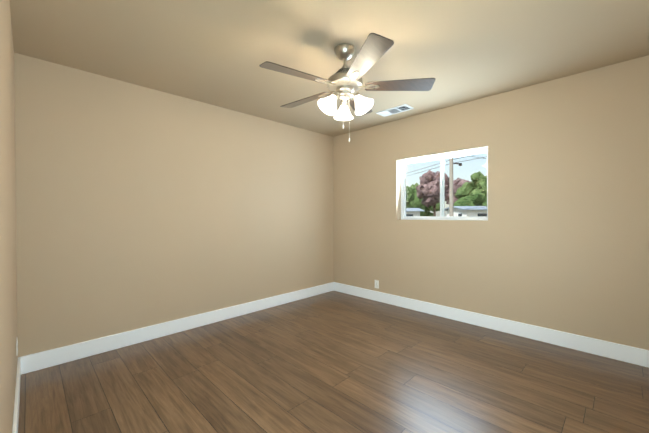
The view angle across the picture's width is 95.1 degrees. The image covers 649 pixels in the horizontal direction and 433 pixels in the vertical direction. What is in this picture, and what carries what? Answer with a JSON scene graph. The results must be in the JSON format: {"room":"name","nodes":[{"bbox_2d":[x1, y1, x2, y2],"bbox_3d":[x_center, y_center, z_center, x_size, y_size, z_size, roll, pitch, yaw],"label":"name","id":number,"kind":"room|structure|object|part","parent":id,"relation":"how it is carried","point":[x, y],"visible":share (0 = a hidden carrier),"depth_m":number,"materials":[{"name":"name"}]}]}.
{"room":"empty bedroom","nodes":[
{"label":"empty bedroom","id":0,"kind":"room"},
{"bbox_2d":[0,0,17,432],"bbox_3d":[-1.141,-0.012,0.920,0.180,2.440,3.920,-1,1,-45],"label":"wall","id":1,"kind":"structure","parent":0,"point":[8,311],"depth_m":1.34,"materials":[{"name":"beige paint"}]},
{"bbox_2d":[12,358,20,432],"bbox_3d":[-1.060,1.140,0.992,0.016,0.135,3.544,-1,1,-45],"label":"baseboard","id":2,"kind":"structure","parent":1,"relation":"attached to","point":[16,407],"depth_m":1.75,"materials":[{"name":"white wood"}]},
{"bbox_2d":[16,337,17,355],"bbox_3d":[-2.144,0.904,2.069,0.007,0.114,0.070,-1,1,-45],"label":"electrical outlet","id":3,"kind":"object","parent":1,"relation":"attached to","point":[16,346],"visible":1,"depth_m":2.05,"materials":[{"name":"white plastic"}]},
{"bbox_2d":[14,53,333,356],"bbox_3d":[-1.159,-0.031,3.544,3.861,2.440,0.180,-1,1,-45],"label":"wall","id":4,"kind":"structure","parent":0,"point":[137,206],"depth_m":2.87,"materials":[{"name":"beige paint"}]},
{"bbox_2d":[18,282,333,374],"bbox_3d":[-1.084,1.122,3.483,3.501,0.135,0.016,-1,1,-45],"label":"baseboard","id":5,"kind":"structure","parent":4,"relation":"attached to","point":[49,358],"depth_m":2.87,"materials":[{"name":"white wood"}]},
{"bbox_2d":[9,0,648,136],"bbox_3d":[0.058,-1.316,2.112,4.181,0.140,4.520,-1,1,-45],"label":"ceiling","id":6,"kind":"structure","parent":0,"point":[215,52],"depth_m":2.15,"materials":[{"name":"paint"}]},
{"bbox_2d":[259,33,435,141],"bbox_3d":[0.120,-0.893,2.220,1.253,0.708,1.231,-1,1,-45],"label":"ceiling fan","id":7,"kind":"object","parent":6,"relation":"hanging from","point":[344,82],"visible":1,"depth_m":2.14,"materials":[{"name":"silver metal"}]},
{"bbox_2d":[376,104,413,116],"bbox_3d":[0.830,-1.254,3.522,0.190,0.013,0.405,-1,1,-45],"label":"ceiling vent","id":8,"kind":"object","parent":6,"relation":"in","point":[395,110],"visible":0.98,"depth_m":3.50,"materials":[{"name":"metal"}]},
{"bbox_2d":[18,291,648,432],"bbox_3d":[0.069,1.254,2.131,4.181,0.120,4.520,-1,1,-45],"label":"floor","id":9,"kind":"structure","parent":0,"point":[334,362],"depth_m":2.14,"materials":[{"name":"brown wood"}]},
{"bbox_2d":[333,55,648,349],"bbox_3d":[1.465,-0.042,3.520,0.180,2.440,3.920,-1,1,-45],"label":"wall","id":10,"kind":"structure","parent":0,"point":[558,239],"depth_m":2.87,"materials":[{"name":"beige paint"}]},
{"bbox_2d":[375,280,378,288],"bbox_3d":[0.728,0.945,4.138,0.007,0.114,0.070,-1,1,-45],"label":"electrical outlet","id":11,"kind":"object","parent":10,"relation":"attached to","point":[376,283],"visible":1,"depth_m":4.13,"materials":[{"name":"white plastic"}]},
{"bbox_2d":[401,148,487,219],"bbox_3d":[1.436,-0.350,3.617,0.072,0.785,1.100,-1,1,-45],"label":"sliding window","id":12,"kind":"structure","parent":10,"relation":"in","point":[442,158],"depth_m":3.61,"materials":[{"name":"white plastic"}]},
{"bbox_3d":[1.268,-0.351,3.809,0.004,0.705,0.512,-1,1,-45],"label":"glass","id":13,"kind":"part","parent":12,"relation":"part of","materials":[{"name":"clear glass"}]},
{"bbox_3d":[1.268,-0.351,3.809,0.026,0.737,0.544,-1,1,-45],"label":"sash","id":14,"kind":"part","parent":12,"relation":"part of","materials":[{"name":"white plastic"}]},
{"bbox_3d":[1.606,-0.349,3.428,0.026,0.737,0.544,-1,1,-45],"label":"sash","id":15,"kind":"part","parent":12,"relation":"part of","materials":[{"name":"white plastic"}]},
{"bbox_3d":[1.606,-0.349,3.428,0.004,0.705,0.512,-1,1,-45],"label":"glass","id":16,"kind":"part","parent":12,"relation":"part of","materials":[{"name":"clear glass"}]},
{"bbox_2d":[334,282,648,367],"bbox_3d":[1.406,1.111,3.454,0.016,0.135,3.544,-1,1,-45],"label":"baseboard","id":17,"kind":"structure","parent":10,"relation":"attached to","point":[624,353],"depth_m":2.94,"materials":[{"name":"white wood"}]},
{"label":"outside","id":18,"kind":"structure","parent":0,"visible":0},
{"bbox_2d":[406,153,486,215],"bbox_3d":[12.822,-3.298,24.772,57.846,10.352,85.715,-1,1,-45],"label":"trees","id":19,"kind":"object","parent":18,"point":[478,181],"depth_m":31.46,"materials":[{"name":"green plant"}]},
{"bbox_3d":[11.835,-1.905,41.984,6.441,5.425,6.540,-1,1,-45],"label":"tree green crown","id":20,"kind":"part","parent":19,"relation":"part of","materials":[{"name":"green plant"}]},
{"bbox_3d":[17.666,-2.374,55.223,7.990,8.025,8.530,-1,1,-45],"label":"tree crown","id":21,"kind":"part","parent":19,"relation":"part of","materials":[{"name":"green plant"}]},
{"bbox_3d":[11.909,-3.006,32.131,4.095,4.116,3.811,-1,1,-45],"label":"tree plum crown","id":22,"kind":"part","parent":19,"relation":"part of","materials":[{"name":"purple plant"}]},
{"bbox_3d":[18.123,-3.054,40.319,4.870,4.372,4.774,-1,1,-45],"label":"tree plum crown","id":23,"kind":"part","parent":19,"relation":"part of","materials":[{"name":"green plant"}]},
{"bbox_3d":[13.116,-0.632,26.091,3.322,2.903,3.460,-1,1,-45],"label":"tree green crown","id":24,"kind":"part","parent":19,"relation":"part of","materials":[{"name":"green plant"}]},
{"bbox_3d":[17.724,-2.868,34.270,5.190,4.620,5.374,-1,1,-45],"label":"tree green crown","id":25,"kind":"part","parent":19,"relation":"part of","materials":[{"name":"green plant"}]}
]}

